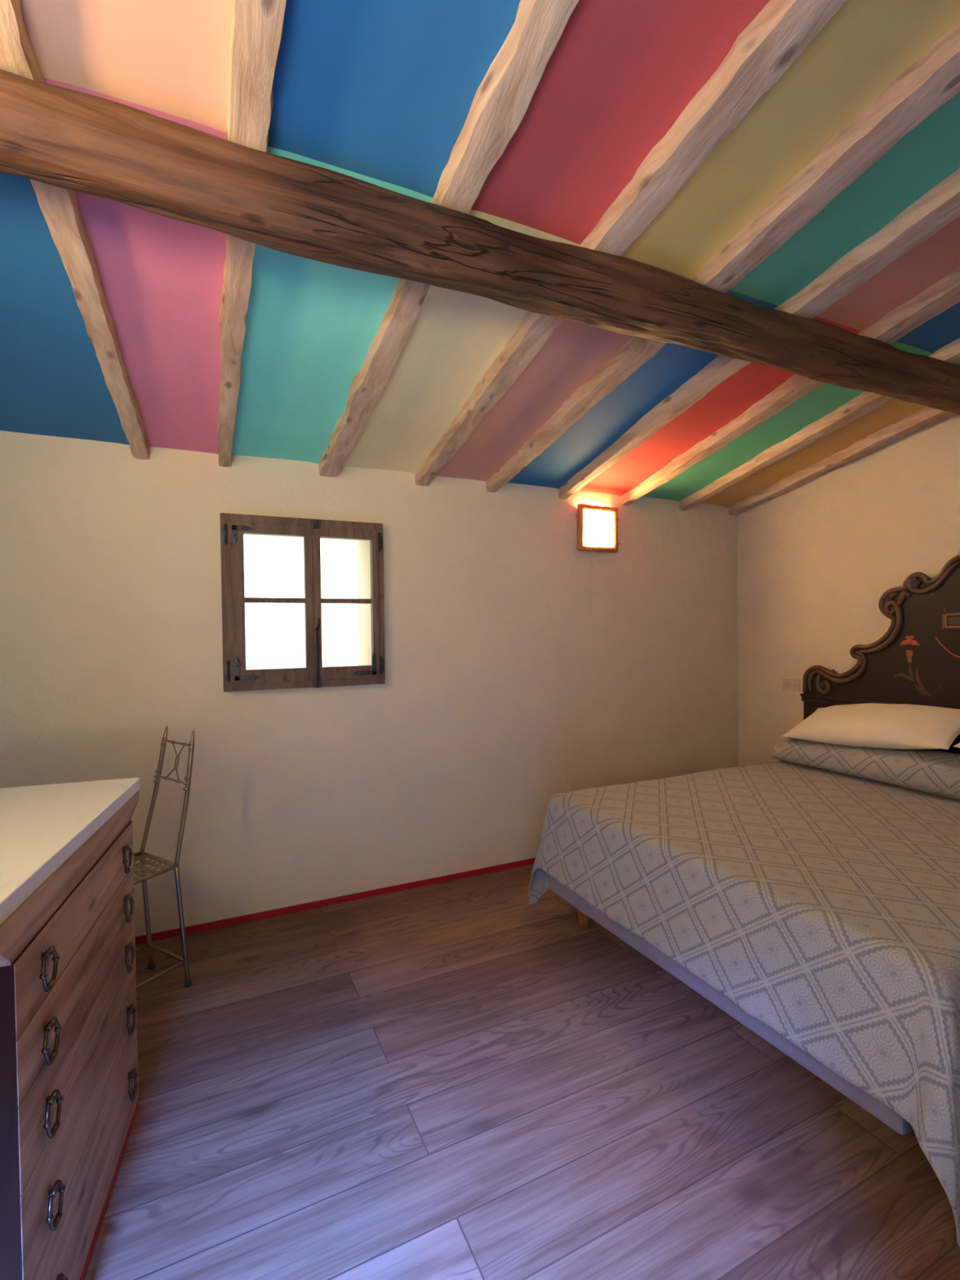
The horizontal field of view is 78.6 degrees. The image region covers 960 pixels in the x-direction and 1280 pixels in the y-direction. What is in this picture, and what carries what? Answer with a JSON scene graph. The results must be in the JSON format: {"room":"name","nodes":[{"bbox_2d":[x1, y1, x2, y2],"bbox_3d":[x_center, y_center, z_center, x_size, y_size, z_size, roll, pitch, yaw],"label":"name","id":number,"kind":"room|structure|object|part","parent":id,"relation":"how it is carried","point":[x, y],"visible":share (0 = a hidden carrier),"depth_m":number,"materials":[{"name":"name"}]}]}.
{"room":"bedroom","nodes":[
{"label":"bedroom","id":0,"kind":"room"},
{"bbox_2d":[0,430,737,936],"bbox_3d":[-0.354,-0.041,3.406,5.181,2.750,0.460,-1,1,-24],"label":"wall","id":1,"kind":"structure","parent":0,"point":[524,667],"depth_m":3.04,"materials":[{"name":"beige paint"}]},
{"bbox_2d":[220,512,385,692],"bbox_3d":[-0.855,-0.180,2.893,0.767,0.828,0.172,-1,1,-24],"label":"window","id":2,"kind":"structure","parent":1,"relation":"in","point":[236,677],"depth_m":2.85,"materials":[{"name":"brown wood"}]},
{"bbox_3d":[-0.998,-0.177,2.810,0.382,0.756,0.046,-1,1,-24],"label":"sash","id":3,"kind":"part","parent":2,"relation":"part of","materials":[{"name":"brown wood"}]},
{"bbox_3d":[-0.785,-0.076,2.853,0.017,0.059,0.037,-1,1,-34],"label":"bolt handle","id":4,"kind":"part","parent":2,"relation":"part of","materials":[{"name":"metal"}]},
{"bbox_3d":[-0.676,-0.183,2.957,0.323,0.756,0.046,-1,1,-24],"label":"sash","id":5,"kind":"part","parent":2,"relation":"part of","materials":[{"name":"brown wood"}]},
{"bbox_2d":[135,857,535,944],"bbox_3d":[-0.243,1.321,3.221,4.581,0.032,0.008,-1,1,-24],"label":"baseboard","id":6,"kind":"structure","parent":1,"relation":"attached to","point":[211,925],"depth_m":2.97,"materials":[{"name":"red paint"}]},
{"bbox_2d":[576,503,619,552],"bbox_3d":[0.714,-0.679,3.591,0.315,0.286,0.070,-1,1,-24],"label":"wall sconce","id":7,"kind":"object","parent":1,"relation":"attached to","point":[597,526],"visible":1,"depth_m":3.57,"materials":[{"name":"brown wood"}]},
{"bbox_2d":[582,509,613,546],"bbox_3d":[0.720,-0.679,3.577,0.234,0.230,0.006,-1,1,-24],"label":"diffuser","id":8,"kind":"object","parent":7,"relation":"attached to","point":[597,524],"depth_m":3.57,"materials":[{"name":"beige glass"}]},
{"bbox_2d":[0,0,959,506],"bbox_3d":[0.681,-1.281,1.080,4.681,0.872,4.636,-1,1,-24],"label":"ceiling","id":9,"kind":"structure","parent":0,"point":[381,93],"depth_m":1.63,"materials":[{"name":"paint"}]},
{"bbox_2d":[0,0,150,459],"bbox_3d":[-0.728,-1.200,0.669,0.143,0.859,4.203,-1,1,-22],"label":"rafter","id":10,"kind":"object","parent":9,"relation":"attached to","point":[60,208],"visible":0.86,"depth_m":1.55,"materials":[{"name":"brown wood"}]},
{"bbox_2d":[217,0,286,466],"bbox_3d":[-0.308,-1.210,0.860,0.126,0.856,4.198,-1,1,-26],"label":"rafter","id":11,"kind":"object","parent":9,"relation":"attached to","point":[256,26],"visible":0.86,"depth_m":1.25,"materials":[{"name":"brown wood"}]},
{"bbox_2d":[318,0,578,476],"bbox_3d":[0.150,-1.219,1.070,0.112,0.856,4.200,-1,1,-26],"label":"rafter","id":12,"kind":"object","parent":9,"relation":"attached to","point":[502,99],"visible":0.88,"depth_m":1.36,"materials":[{"name":"brown wood"}]},
{"bbox_2d":[414,0,846,485],"bbox_3d":[0.584,-1.227,1.266,0.141,0.857,4.201,-1,1,-26],"label":"rafter","id":13,"kind":"object","parent":9,"relation":"attached to","point":[780,32],"visible":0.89,"depth_m":1.41,"materials":[{"name":"brown wood"}]},
{"bbox_2d":[485,21,959,492],"bbox_3d":[0.957,-1.236,1.437,0.133,0.855,4.199,-1,1,-26],"label":"rafter","id":14,"kind":"object","parent":9,"relation":"attached to","point":[933,79],"visible":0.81,"depth_m":1.56,"materials":[{"name":"brown wood"}]},
{"bbox_2d":[558,167,959,499],"bbox_3d":[1.336,-1.243,1.609,0.164,0.856,4.197,-1,1,-25],"label":"rafter","id":15,"kind":"object","parent":9,"relation":"attached to","point":[940,205],"visible":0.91,"depth_m":1.92,"materials":[{"name":"brown wood"}]},
{"bbox_2d":[621,266,959,505],"bbox_3d":[1.727,-1.250,1.788,0.146,0.857,4.197,-1,1,-24],"label":"rafter","id":16,"kind":"object","parent":9,"relation":"attached to","point":[943,295],"visible":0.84,"depth_m":2.55,"materials":[{"name":"brown wood"}]},
{"bbox_2d":[679,337,959,511],"bbox_3d":[2.150,-1.259,1.981,0.146,0.855,4.198,-1,1,-24],"label":"rafter","id":17,"kind":"object","parent":9,"relation":"attached to","point":[865,402],"visible":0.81,"depth_m":3.00,"materials":[{"name":"brown wood"}]},
{"bbox_2d":[728,406,955,515],"bbox_3d":[2.572,-1.267,2.174,0.137,0.856,4.199,-1,1,-23],"label":"rafter","id":18,"kind":"object","parent":9,"relation":"attached to","point":[926,416],"visible":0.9,"depth_m":3.29,"materials":[{"name":"brown wood"}]},
{"bbox_2d":[84,863,959,1279],"bbox_3d":[0.621,1.427,1.331,5.181,0.120,5.066,-1,1,-24],"label":"floor","id":19,"kind":"structure","parent":0,"point":[464,1078],"depth_m":1.66,"materials":[{"name":"brown wood"}]},
{"bbox_2d":[0,777,140,1279],"bbox_3d":[-1.118,0.904,1.232,0.542,0.966,0.968,-1,1,-18],"label":"dresser","id":20,"kind":"object","parent":19,"relation":"on","point":[69,1079],"visible":1,"depth_m":1.21,"materials":[{"name":"brown wood"}]},
{"bbox_3d":[-0.801,0.609,1.087,0.018,0.074,0.072,-1,1,-18],"label":"drawer handle","id":21,"kind":"part","parent":20,"relation":"part of","materials":[{"name":"brown metal"}]},
{"bbox_3d":[-0.799,0.745,1.090,0.018,0.074,0.072,-1,1,-18],"label":"drawer handle","id":22,"kind":"part","parent":20,"relation":"part of","materials":[{"name":"brown metal"}]},
{"bbox_3d":[-0.798,0.883,1.092,0.018,0.074,0.072,-1,1,-18],"label":"drawer handle","id":23,"kind":"part","parent":20,"relation":"part of","materials":[{"name":"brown metal"}]},
{"bbox_3d":[-0.796,1.057,1.096,0.018,0.074,0.072,-1,1,-18],"label":"drawer handle","id":24,"kind":"part","parent":20,"relation":"part of","materials":[{"name":"brown metal"}]},
{"bbox_3d":[-0.794,1.239,1.100,0.018,0.074,0.072,-1,1,-18],"label":"drawer handle","id":25,"kind":"part","parent":20,"relation":"part of","materials":[{"name":"brown metal"}]},
{"bbox_3d":[-1.129,0.497,1.263,0.505,0.082,0.888,-1,1,-18],"label":"cornice","id":26,"kind":"part","parent":20,"relation":"part of","materials":[{"name":"white stone"}]},
{"bbox_3d":[-0.893,0.598,1.341,0.004,0.130,0.766,-1,1,-18],"label":"drawer","id":27,"kind":"part","parent":20,"relation":"part of","materials":[{"name":"brown wood"}]},
{"bbox_3d":[-0.892,0.721,1.344,0.004,0.111,0.766,-1,1,-18],"label":"drawer","id":28,"kind":"part","parent":20,"relation":"part of","materials":[{"name":"brown wood"}]},
{"bbox_3d":[-0.891,0.852,1.347,0.004,0.148,0.766,-1,1,-18],"label":"drawer","id":29,"kind":"part","parent":20,"relation":"part of","materials":[{"name":"brown wood"}]},
{"bbox_3d":[-0.889,1.019,1.350,0.004,0.181,0.766,-1,1,-18],"label":"drawer","id":30,"kind":"part","parent":20,"relation":"part of","materials":[{"name":"brown wood"}]},
{"bbox_3d":[-0.887,1.230,1.354,0.004,0.237,0.766,-1,1,-18],"label":"drawer","id":31,"kind":"part","parent":20,"relation":"part of","materials":[{"name":"brown wood"}]},
{"bbox_3d":[-0.970,0.600,1.610,0.018,0.074,0.072,-1,1,-18],"label":"drawer handle","id":32,"kind":"part","parent":20,"relation":"part of","materials":[{"name":"brown metal"}]},
{"bbox_3d":[-0.969,0.736,1.613,0.018,0.074,0.072,-1,1,-18],"label":"drawer handle","id":33,"kind":"part","parent":20,"relation":"part of","materials":[{"name":"brown metal"}]},
{"bbox_3d":[-0.967,0.874,1.616,0.018,0.074,0.072,-1,1,-18],"label":"drawer handle","id":34,"kind":"part","parent":20,"relation":"part of","materials":[{"name":"brown metal"}]},
{"bbox_3d":[-0.965,1.048,1.619,0.018,0.074,0.072,-1,1,-18],"label":"drawer handle","id":35,"kind":"part","parent":20,"relation":"part of","materials":[{"name":"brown metal"}]},
{"bbox_3d":[-0.963,1.230,1.623,0.018,0.074,0.072,-1,1,-18],"label":"drawer handle","id":36,"kind":"part","parent":20,"relation":"part of","materials":[{"name":"brown metal"}]},
{"bbox_2d":[133,726,194,988],"bbox_3d":[-1.370,0.873,2.246,0.381,0.994,0.517,0,1,39],"label":"metal chair","id":37,"kind":"object","parent":19,"relation":"on","point":[141,855],"visible":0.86,"depth_m":2.36,"materials":[{"name":"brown metal"}]},
{"bbox_3d":[-1.391,1.128,2.446,0.059,0.476,0.019,0,1,18],"label":"leg","id":38,"kind":"part","parent":37,"relation":"part of","materials":[{"name":"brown metal"}]},
{"bbox_3d":[-1.380,0.631,2.481,0.021,0.519,0.120,0,2,43],"label":"post","id":39,"kind":"part","parent":37,"relation":"part of","materials":[{"name":"brown metal"}]},
{"bbox_3d":[-1.394,0.894,2.238,0.335,0.017,0.363,0,1,35],"label":"seat","id":40,"kind":"part","parent":37,"relation":"part of","materials":[{"name":"brown metal"}]},
{"bbox_3d":[-1.275,0.579,2.429,0.227,0.014,0.017,0,1,33],"label":"rail","id":41,"kind":"part","parent":37,"relation":"part of","materials":[{"name":"brown metal"}]},
{"bbox_3d":[-1.262,0.431,2.452,0.212,0.014,0.017,0,1,34],"label":"rail","id":42,"kind":"part","parent":37,"relation":"part of","materials":[{"name":"brown metal"}]},
{"bbox_3d":[-1.177,1.128,2.315,0.052,0.476,0.018,-1,1,-2],"label":"leg","id":43,"kind":"part","parent":37,"relation":"part of","materials":[{"name":"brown metal"}]},
{"bbox_3d":[-1.185,0.632,2.353,0.021,0.519,0.117,0,1,16],"label":"post","id":44,"kind":"part","parent":37,"relation":"part of","materials":[{"name":"brown metal"}]},
{"bbox_2d":[550,875,913,1134],"bbox_3d":[1.483,1.052,2.473,1.829,0.565,1.540,-1,1,-24],"label":"bed","id":45,"kind":"object","parent":19,"relation":"on","point":[586,911],"visible":0.13,"depth_m":1.87,"materials":[{"name":"fabric"}]},
{"bbox_3d":[0.487,1.264,2.737,0.066,0.150,0.066,-1,1,-24],"label":"leg","id":46,"kind":"part","parent":45,"relation":"part of","materials":[{"name":"brown wood"}]},
{"bbox_2d":[527,760,959,1246],"bbox_3d":[1.461,1.034,2.469,1.872,0.588,1.883,-1,1,-24],"label":"bedspread","id":47,"kind":"object","parent":45,"relation":"on","point":[823,904],"visible":0.99,"depth_m":1.89,"materials":[{"name":"beige fabric"}]},
{"bbox_2d":[771,737,959,799],"bbox_3d":[2.175,0.629,2.788,0.321,0.198,1.690,-1,1,-24],"label":"bolster","id":48,"kind":"object","parent":47,"relation":"on","point":[932,771],"visible":0.88,"depth_m":2.87,"materials":[{"name":"beige fabric"}]},
{"bbox_2d":[780,702,959,749],"bbox_3d":[2.050,0.473,3.058,0.328,0.299,0.890,-1,1,-22],"label":"pillow","id":49,"kind":"object","parent":48,"relation":"on","point":[868,725],"visible":0.99,"depth_m":2.91,"materials":[{"name":"white fabric"}]},
{"bbox_2d":[737,413,959,766],"bbox_3d":[2.916,-0.374,2.102,0.300,3.400,4.616,-1,1,-24],"label":"wall","id":50,"kind":"structure","parent":0,"point":[817,559],"depth_m":3.52,"materials":[{"name":"beige paint"}]},
{"bbox_2d":[782,678,799,691],"bbox_3d":[1.999,0.290,3.766,0.010,0.074,0.124,-1,1,-24],"label":"wall outlet","id":51,"kind":"object","parent":50,"relation":"attached to","point":[793,685],"visible":1,"depth_m":3.76,"materials":[{"name":"beige plastic"}]},
{"bbox_2d":[783,681,789,687],"bbox_3d":[1.984,0.289,3.791,0.002,0.038,0.038,-1,1,-24],"label":"socket","id":52,"kind":"object","parent":51,"relation":"attached to","point":[786,684],"depth_m":3.79,"materials":[{"name":"beige plastic"}]},
{"bbox_2d":[791,682,797,688],"bbox_3d":[2.008,0.290,3.739,0.002,0.038,0.038,-1,1,-24],"label":"socket","id":53,"kind":"object","parent":51,"relation":"attached to","point":[794,685],"depth_m":3.74,"materials":[{"name":"beige plastic"}]},
{"bbox_2d":[800,555,959,754],"bbox_3d":[2.376,0.274,2.863,0.062,1.384,1.736,-1,1,-24],"label":"headboard","id":54,"kind":"object","parent":50,"relation":"attached to","point":[917,660],"visible":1,"depth_m":3.08,"materials":[{"name":"brown wood"}]},
{"bbox_3d":[2.359,0.368,2.857,0.022,0.047,1.736,-1,1,-24],"label":"ledge moulding","id":55,"kind":"part","parent":54,"relation":"part of","materials":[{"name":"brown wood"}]},
{"bbox_3d":[2.261,0.090,3.086,0.010,0.074,0.040,-1,1,-24],"label":"torch stem","id":56,"kind":"part","parent":54,"relation":"part of","materials":[{"name":"brown paint"}]},
{"bbox_3d":[2.364,-0.093,2.852,0.012,0.078,0.202,-1,1,-24],"label":"cartouche frame","id":57,"kind":"part","parent":54,"relation":"part of","materials":[{"name":"brown paint"}]},
{"bbox_3d":[2.363,-0.094,2.851,0.004,0.040,0.148,-1,1,-24],"label":"cartouche panel","id":58,"kind":"part","parent":54,"relation":"part of","materials":[{"name":"brown wood"}]},
{"label":"outside","id":59,"kind":"structure","parent":0,"visible":0},
{"bbox_2d":[245,658,359,669],"bbox_3d":[0.021,1.999,0.041,80.000,0.001,80.000,-1,1,-24],"label":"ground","id":60,"kind":"structure","parent":59,"point":[339,662],"depth_m":34.49,"materials":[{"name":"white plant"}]},
{"bbox_3d":[-1.525,-0.285,0.078,0.300,3.400,4.616,-1,1,-24],"label":"wall","id":61,"kind":"structure","parent":0,"visible":0},
{"bbox_2d":[0,69,959,414],"bbox_3d":[0.385,-1.023,1.740,4.622,0.175,0.182,-1,1,-24],"label":"ceiling beam","id":62,"kind":"structure","parent":61,"relation":"attached to","point":[52,135],"depth_m":1.41,"materials":[{"name":"brown wood"}]}
]}

